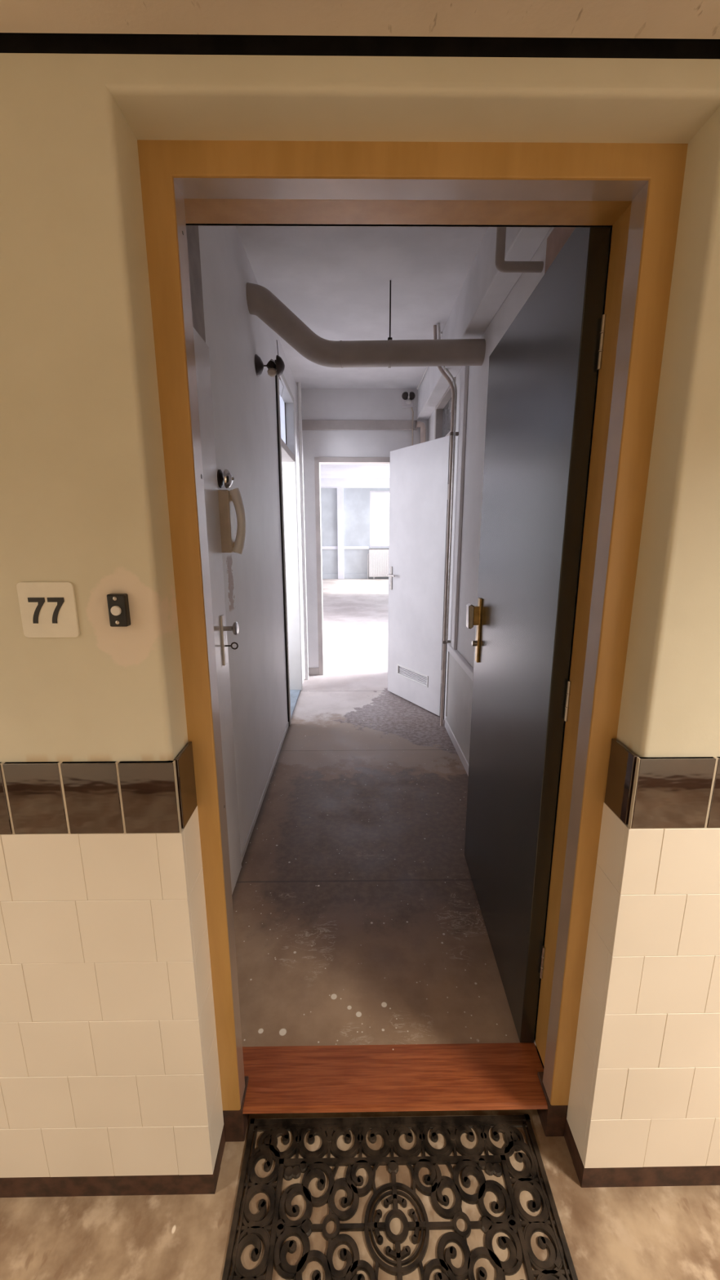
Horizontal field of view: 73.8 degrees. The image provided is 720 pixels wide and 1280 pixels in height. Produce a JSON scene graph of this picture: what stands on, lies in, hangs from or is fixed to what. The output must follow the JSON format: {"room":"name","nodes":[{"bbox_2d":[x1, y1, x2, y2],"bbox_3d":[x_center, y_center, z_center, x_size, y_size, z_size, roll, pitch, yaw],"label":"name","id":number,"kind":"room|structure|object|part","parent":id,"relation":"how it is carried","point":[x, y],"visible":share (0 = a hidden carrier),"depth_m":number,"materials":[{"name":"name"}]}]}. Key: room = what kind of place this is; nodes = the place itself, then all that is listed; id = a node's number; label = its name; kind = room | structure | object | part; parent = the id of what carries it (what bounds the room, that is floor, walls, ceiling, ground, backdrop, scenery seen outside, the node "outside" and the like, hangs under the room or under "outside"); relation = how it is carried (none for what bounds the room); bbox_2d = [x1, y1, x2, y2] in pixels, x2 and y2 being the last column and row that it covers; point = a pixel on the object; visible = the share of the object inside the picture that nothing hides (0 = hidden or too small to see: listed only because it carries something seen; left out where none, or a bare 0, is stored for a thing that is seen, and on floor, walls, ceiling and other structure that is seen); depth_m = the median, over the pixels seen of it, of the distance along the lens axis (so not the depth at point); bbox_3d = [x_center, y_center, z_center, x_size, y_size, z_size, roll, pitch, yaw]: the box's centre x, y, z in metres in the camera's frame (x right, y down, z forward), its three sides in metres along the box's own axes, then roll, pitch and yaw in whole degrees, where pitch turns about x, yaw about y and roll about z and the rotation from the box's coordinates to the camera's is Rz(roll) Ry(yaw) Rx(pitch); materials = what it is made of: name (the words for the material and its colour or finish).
{"room":"apartment building corridor","nodes":[
{"label":"apartment building corridor","id":0,"kind":"room"},
{"bbox_2d":[198,225,305,853],"bbox_3d":[-0.619,-0.586,2.924,0.130,2.780,3.795,0,12,-1],"label":"wall","id":1,"kind":"structure","parent":0,"point":[244,405],"depth_m":2.38,"materials":[{"name":"white paint"}]},
{"bbox_2d":[186,225,205,342],"bbox_3d":[-0.547,-1.274,1.239,0.024,0.655,0.755,0,12,-1],"label":"trim","id":2,"kind":"structure","parent":1,"relation":"attached to","point":[192,231],"depth_m":1.57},
{"bbox_2d":[192,326,241,894],"bbox_3d":[-0.505,0.071,1.538,0.082,2.090,0.765,0,12,-1],"label":"door","id":3,"kind":"structure","parent":1,"relation":"in","point":[201,348],"depth_m":1.78,"materials":[{"name":"white paint"}]},
{"bbox_3d":[-0.524,0.001,1.847,0.007,0.195,0.038,0,12,-1],"label":"lock plate","id":4,"kind":"part","parent":3,"relation":"part of","materials":[{"name":"silver metal"}]},
{"bbox_3d":[-0.494,-0.044,1.838,0.053,0.052,0.052,0,12,-1],"label":"knob","id":5,"kind":"part","parent":3,"relation":"part of","materials":[{"name":"silver metal"}]},
{"bbox_2d":[217,468,234,488],"bbox_3d":[-0.514,-0.623,1.855,0.056,0.072,0.072,0,12,-1],"label":"door chime","id":6,"kind":"object","parent":1,"relation":"attached to","point":[227,478],"visible":1,"depth_m":1.83,"materials":[{"name":"metal"}]},
{"bbox_3d":[-0.535,-0.623,1.855,0.014,0.068,0.068,0,12,-1],"label":"plate","id":7,"kind":"part","parent":6,"relation":"part of","materials":[{"name":"metal"}]},
{"bbox_2d":[217,488,246,554],"bbox_3d":[-0.495,-0.466,1.892,0.095,0.252,0.110,0,12,-1],"label":"phone","id":8,"kind":"object","parent":1,"relation":"attached to","point":[231,542],"visible":0.99,"depth_m":1.85,"materials":[{"name":"beige plastic"}]},
{"bbox_2d":[240,721,288,862],"bbox_3d":[-0.544,0.819,2.928,0.006,0.035,1.610,0,12,-1],"label":"baseboard","id":9,"kind":"structure","parent":1,"relation":"attached to","point":[255,816],"depth_m":2.62,"materials":[{"name":"paint"}]},
{"bbox_2d":[254,340,284,396],"bbox_3d":[-0.483,-1.567,2.865,0.150,0.188,0.715,0,12,-1],"label":"bell","id":10,"kind":"object","parent":1,"relation":"attached to","point":[271,365],"visible":1,"depth_m":2.56,"materials":[{"name":"metal"}]},
{"bbox_2d":[274,360,302,725],"bbox_3d":[-0.618,-0.687,3.877,0.143,2.570,0.906,0,12,-1],"label":"door","id":11,"kind":"structure","parent":1,"relation":"in","point":[285,404],"depth_m":4.15,"materials":[{"name":"paint"}]},
{"bbox_3d":[-0.627,-1.693,3.659,0.005,0.410,0.805,0,12,-1],"label":"glass","id":12,"kind":"part","parent":11,"relation":"part of","materials":[{"name":"white"}]},
{"bbox_2d":[320,488,389,578],"bbox_3d":[-1.808,-3.531,15.853,8.600,3.010,0.250,0,12,-1],"label":"wall","id":13,"kind":"structure","parent":0,"point":[344,512],"depth_m":15.83,"materials":[{"name":"white paint"}]},
{"bbox_3d":[-2.907,-3.051,15.894,6.400,0.100,0.050,0,12,-1],"label":"dado rail","id":14,"kind":"part","parent":13,"relation":"part of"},
{"bbox_3d":[-2.905,-2.130,16.105,6.400,0.170,0.030,0,12,-1],"label":"skirting","id":15,"kind":"part","parent":13,"relation":"part of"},
{"bbox_2d":[369,490,389,547],"bbox_3d":[1.080,-3.972,15.826,1.520,1.810,0.060,0,12,-1],"label":"window","id":16,"kind":"structure","parent":13,"relation":"in","point":[371,491],"depth_m":15.78,"materials":[{"name":"white paint"}]},
{"bbox_2d":[320,464,390,478],"bbox_3d":[-1.748,-3.890,10.103,9.000,0.150,11.430,0,12,-1],"label":"ceiling","id":17,"kind":"structure","parent":0,"point":[326,471],"depth_m":12.13,"materials":[{"name":"white paint"}]},
{"bbox_2d":[320,478,389,488],"bbox_3d":[-1.792,-4.525,13.870,8.600,0.220,0.400,0,12,-1],"label":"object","id":18,"kind":"structure","parent":17,"relation":"attached to","point":[325,482],"depth_m":13.70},
{"bbox_2d":[0,53,719,1114],"bbox_3d":[0.370,0.215,1.042,6.600,2.197,0.247,0,12,-1],"label":"wall","id":19,"kind":"structure","parent":0,"point":[84,503],"depth_m":0.77,"materials":[{"name":"beige paint"}]},
{"bbox_2d":[16,582,79,637],"bbox_3d":[-0.547,-0.053,0.843,0.098,0.098,0.006,0,12,-1],"label":"number sign","id":20,"kind":"object","parent":19,"relation":"attached to","point":[47,609],"visible":1,"depth_m":0.84,"materials":[{"name":"white plastic"}]},
{"bbox_2d":[0,741,197,834],"bbox_3d":[-0.939,0.296,0.959,1.183,0.148,0.097,0,12,-1],"label":"trim","id":21,"kind":"structure","parent":19,"relation":"attached to","point":[148,789],"depth_m":0.92,"materials":[{"name":"brown tile"}]},
{"bbox_2d":[0,760,223,1177],"bbox_3d":[-0.990,0.736,1.056,1.285,1.049,0.100,0,12,-1],"label":"wall tile","id":22,"kind":"structure","parent":19,"relation":"attached to","point":[109,1059],"depth_m":1.02,"materials":[{"name":"tile"}]},
{"bbox_2d":[0,1124,225,1197],"bbox_3d":[-1.636,1.282,1.174,2.580,0.065,0.108,0,12,-1],"label":"baseboard","id":23,"kind":"structure","parent":19,"relation":"attached to","point":[170,1184],"depth_m":1.13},
{"bbox_2d":[106,593,130,626],"bbox_3d":[-0.423,-0.052,0.840,0.031,0.057,0.022,0,12,-1],"label":"doorbell","id":24,"kind":"object","parent":19,"relation":"attached to","point":[117,603],"visible":1,"depth_m":0.83,"materials":[{"name":"black plastic"}]},
{"bbox_2d":[137,139,688,1142],"bbox_3d":[0.084,0.126,1.494,0.929,2.178,0.992,0,12,-1],"label":"door","id":25,"kind":"structure","parent":19,"relation":"in","point":[543,371],"depth_m":1.01,"materials":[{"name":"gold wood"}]},
{"bbox_3d":[0.432,-0.095,1.885,0.023,0.096,0.050,0,12,-1],"label":"knob","id":26,"kind":"part","parent":25,"relation":"part of","materials":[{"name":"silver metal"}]},
{"bbox_3d":[0.468,-0.038,1.896,0.009,0.255,0.034,0,12,1],"label":"handle plate","id":27,"kind":"part","parent":25,"relation":"part of","materials":[{"name":"gold metal"}]},
{"bbox_2d":[564,1114,719,1187],"bbox_3d":[2.102,1.264,1.215,3.143,0.065,0.108,0,12,-1],"label":"baseboard","id":28,"kind":"structure","parent":19,"relation":"attached to","point":[698,1175],"depth_m":1.15,"materials":[{"name":"brown tile"}]},
{"bbox_2d":[566,756,719,1168],"bbox_3d":[1.164,0.726,1.080,1.270,1.049,0.100,0,12,-1],"label":"wall tiles","id":29,"kind":"structure","parent":19,"relation":"attached to","point":[645,1087],"depth_m":1.05,"materials":[{"name":"tile"}]},
{"bbox_2d":[604,738,719,828],"bbox_3d":[1.128,0.286,0.981,1.200,0.148,0.097,0,12,-1],"label":"trim","id":30,"kind":"structure","parent":19,"relation":"attached to","point":[670,793],"depth_m":0.93,"materials":[{"name":"brown tile"}]},
{"bbox_2d":[0,1109,719,1279],"bbox_3d":[0.385,1.556,0.333,6.600,0.120,2.205,0,12,-1],"label":"floor","id":31,"kind":"structure","parent":0,"point":[648,1233],"depth_m":1.09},
{"bbox_2d":[242,1042,547,1113],"bbox_3d":[0.082,1.202,1.307,0.843,0.046,0.158,0,12,-1],"label":"threshold","id":32,"kind":"object","parent":31,"relation":"on","point":[287,1079],"visible":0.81,"depth_m":1.30,"materials":[{"name":"red wood"}]},
{"bbox_2d":[222,1114,577,1279],"bbox_3d":[0.083,1.325,1.085,0.748,0.009,0.415,0,12,-1],"label":"door mat","id":33,"kind":"object","parent":31,"relation":"on","point":[258,1226],"visible":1,"depth_m":1.13,"materials":[{"name":"black rubber"}]},
{"bbox_2d":[537,1051,543,1068],"bbox_3d":[0.091,1.232,1.339,0.849,0.084,0.085,0,12,-1],"label":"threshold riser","id":34,"kind":"object","parent":31,"relation":"on","point":[537,1051],"visible":0.07,"depth_m":1.35,"materials":[{"name":"brown wood"}]},
{"bbox_2d":[0,0,719,39],"bbox_3d":[0.380,-0.734,-0.268,6.600,0.189,2.010,0,12,-1],"label":"ceiling","id":35,"kind":"structure","parent":0,"point":[588,19],"depth_m":0.64,"materials":[{"name":"paint"}]},
{"bbox_2d":[0,32,719,58],"bbox_3d":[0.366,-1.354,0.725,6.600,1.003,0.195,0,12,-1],"label":"ceiling trim","id":36,"kind":"structure","parent":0,"point":[10,42],"depth_m":0.72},
{"bbox_2d":[235,226,488,388],"bbox_3d":[0.067,-2.030,2.665,1.550,0.150,3.900,0,12,-1],"label":"ceiling","id":37,"kind":"structure","parent":0,"point":[335,280],"depth_m":2.57,"materials":[{"name":"white paint"}]},
{"bbox_2d":[245,280,485,368],"bbox_3d":[0.045,-1.718,2.585,1.294,0.426,0.306,-2,13,-10],"label":"ventilation duct","id":38,"kind":"object","parent":37,"relation":"hanging from","point":[262,303],"visible":0.99,"depth_m":2.60,"materials":[{"name":"metal"}]},
{"bbox_3d":[0.165,-1.792,2.616,0.008,0.295,0.008,0,12,-1],"label":"hanger rod","id":39,"kind":"part","parent":38,"relation":"part of","materials":[{"name":"metal"}]},
{"bbox_2d":[417,226,551,419],"bbox_3d":[0.618,-1.818,2.672,0.110,0.270,3.788,0,12,-1],"label":"beam","id":40,"kind":"structure","parent":37,"relation":"attached to","point":[484,290],"depth_m":2.33,"materials":[{"name":"white paint"}]},
{"bbox_2d":[417,331,442,389],"bbox_3d":[0.536,-2.166,3.792,0.017,0.024,1.250,0,12,-1],"label":"cable","id":41,"kind":"object","parent":40,"relation":"attached to","point":[426,368],"visible":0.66,"depth_m":4.01,"materials":[{"name":"white plastic"}]},
{"bbox_2d":[495,226,543,272],"bbox_3d":[0.598,-1.568,1.769,0.182,0.372,0.034,0,12,-1],"label":"ceiling pipe","id":42,"kind":"object","parent":37,"relation":"attached to","point":[503,266],"visible":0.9,"depth_m":1.79,"materials":[{"name":"grey metal"}]},
{"bbox_2d":[301,388,428,667],"bbox_3d":[0.023,-1.142,4.803,14.000,3.060,0.142,0,12,-1],"label":"wall","id":43,"kind":"structure","parent":0,"point":[317,404],"depth_m":4.57,"materials":[{"name":"white paint"}]},
{"bbox_2d":[308,667,319,675],"bbox_3d":[-0.503,0.331,5.062,0.139,0.075,0.012,0,12,-1],"label":"baseboard","id":44,"kind":"structure","parent":43,"relation":"attached to","point":[312,671],"depth_m":5.06,"materials":[{"name":"beige paint"}]},
{"bbox_2d":[314,457,390,675],"bbox_3d":[0.017,-0.709,4.907,0.905,2.170,0.153,0,12,-1],"label":"door frame","id":45,"kind":"structure","parent":43,"relation":"in","point":[317,460],"depth_m":4.74,"materials":[{"name":"beige paint"}]},
{"bbox_2d":[401,391,415,445],"bbox_3d":[0.454,-2.003,4.538,0.124,0.634,0.063,0,12,-1],"label":"bell","id":46,"kind":"object","parent":43,"relation":"attached to","point":[408,397],"visible":0.98,"depth_m":4.49,"materials":[{"name":"white paint"}]},
{"bbox_2d":[415,420,426,443],"bbox_3d":[0.574,-0.844,4.773,0.099,2.489,0.068,0,12,-1],"label":"pipe","id":47,"kind":"object","parent":43,"relation":"attached to","point":[420,424],"visible":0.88,"depth_m":4.51,"materials":[{"name":"grey metal"}]},
{"bbox_2d":[231,578,544,1051],"bbox_3d":[-0.020,-0.415,9.083,14.000,0.190,15.750,0,12,-1],"label":"floor","id":48,"kind":"structure","parent":0,"point":[358,919],"depth_m":2.06,"materials":[{"name":"concrete"}]},
{"bbox_2d":[289,689,300,719],"bbox_3d":[-0.625,0.567,4.154,0.134,0.022,0.805,0,12,-1],"label":"threshold","id":49,"kind":"object","parent":48,"relation":"on","point":[294,694],"visible":0.3,"depth_m":4.30,"materials":[{"name":"blue stone"}]},
{"bbox_2d":[297,382,308,679],"bbox_3d":[-0.544,-0.955,4.612,0.034,2.780,0.034,0,12,-1],"label":"door frame","id":50,"kind":"structure","parent":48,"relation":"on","point":[299,384],"depth_m":4.57,"materials":[{"name":"white plastic"}]},
{"bbox_2d":[367,548,388,578],"bbox_3d":[0.948,-2.531,15.965,1.394,0.995,0.113,0,12,-1],"label":"radiator","id":51,"kind":"object","parent":48,"relation":"on","point":[378,557],"visible":0.47,"depth_m":15.90,"materials":[{"name":"white metal"}]},
{"bbox_2d":[186,223,612,1047],"bbox_3d":[0.083,-0.184,1.082,1.430,2.780,0.006,0,12,-1],"label":"wall","id":52,"kind":"structure","parent":0,"point":[203,224],"depth_m":0.95,"materials":[{"name":"white paint"}]},
{"bbox_2d":[427,226,608,919],"bbox_3d":[0.736,-0.592,2.939,0.120,2.780,3.795,0,12,-1],"label":"wall","id":53,"kind":"structure","parent":0,"point":[477,384],"depth_m":2.85,"materials":[{"name":"white paint"}]},
{"bbox_2d":[386,376,456,719],"bbox_3d":[0.673,-0.695,3.994,0.571,2.530,0.874,-7,14,-29],"label":"door","id":54,"kind":"structure","parent":53,"relation":"in","point":[419,473],"depth_m":3.92,"materials":[{"name":"white paint"}]},
{"bbox_3d":[0.275,-0.549,4.255,0.007,0.205,0.036,-7,14,-29],"label":"handle plate","id":55,"kind":"part","parent":54,"relation":"part of","materials":[{"name":"silver metal"}]},
{"bbox_2d":[396,663,428,687],"bbox_3d":[0.462,0.302,4.143,0.250,0.098,0.398,0,12,-1],"label":"vent grille","id":56,"kind":"object","parent":54,"relation":"attached to","point":[417,677],"depth_m":4.14,"materials":[{"name":"white metal"}]},
{"bbox_3d":[0.716,-0.694,3.989,0.127,2.530,0.800,0,12,-1],"label":"frame","id":57,"kind":"part","parent":54,"relation":"part of","materials":[{"name":"beige paint"}]},
{"bbox_3d":[0.709,-1.734,3.761,0.005,0.300,0.700,0,12,-1],"label":"transom glass","id":58,"kind":"part","parent":54,"relation":"part of","materials":[{"name":"glass"}]},
{"bbox_2d":[433,323,458,725],"bbox_3d":[0.576,-0.697,3.416,0.190,2.781,0.061,1,12,7],"label":"pipe","id":59,"kind":"object","parent":53,"relation":"attached to","point":[453,433],"visible":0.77,"depth_m":3.35,"materials":[{"name":"silver metal"}]},
{"bbox_2d":[445,651,448,716],"bbox_3d":[0.652,0.328,3.579,0.011,0.510,0.015,0,12,-1],"label":"trim","id":60,"kind":"structure","parent":53,"relation":"attached to","point":[448,651],"depth_m":3.57,"materials":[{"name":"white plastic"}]},
{"bbox_2d":[444,718,468,776],"bbox_3d":[0.672,0.816,2.844,0.024,0.070,1.720,0,12,-1],"label":"baseboard","id":61,"kind":"structure","parent":53,"relation":"attached to","point":[461,756],"depth_m":3.22,"materials":[{"name":"white paint"}]},
{"bbox_2d":[445,652,472,763],"bbox_3d":[0.674,0.518,2.769,0.018,0.545,1.700,0,12,-1],"label":"trim","id":62,"kind":"structure","parent":53,"relation":"attached to","point":[460,694],"depth_m":3.17,"materials":[{"name":"paint"}]},
{"bbox_2d":[451,365,468,648],"bbox_3d":[0.661,-0.847,3.187,0.023,1.848,0.100,0,12,-1],"label":"trim","id":63,"kind":"structure","parent":53,"relation":"attached to","point":[464,380],"depth_m":3.14,"materials":[{"name":"white paint"}]},
{"bbox_2d":[446,642,473,681],"bbox_3d":[0.667,0.229,2.716,0.030,0.052,1.720,0,12,-1],"label":"trim rail","id":64,"kind":"object","parent":53,"relation":"attached to","point":[468,669],"visible":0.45,"depth_m":3.08,"materials":[{"name":"white paint"}]},
{"bbox_2d":[544,226,610,273],"bbox_3d":[0.628,-1.085,1.180,0.130,0.125,0.558,0,12,-1],"label":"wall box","id":65,"kind":"object","parent":53,"relation":"attached to","point":[558,237],"visible":0.12,"depth_m":1.38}
]}

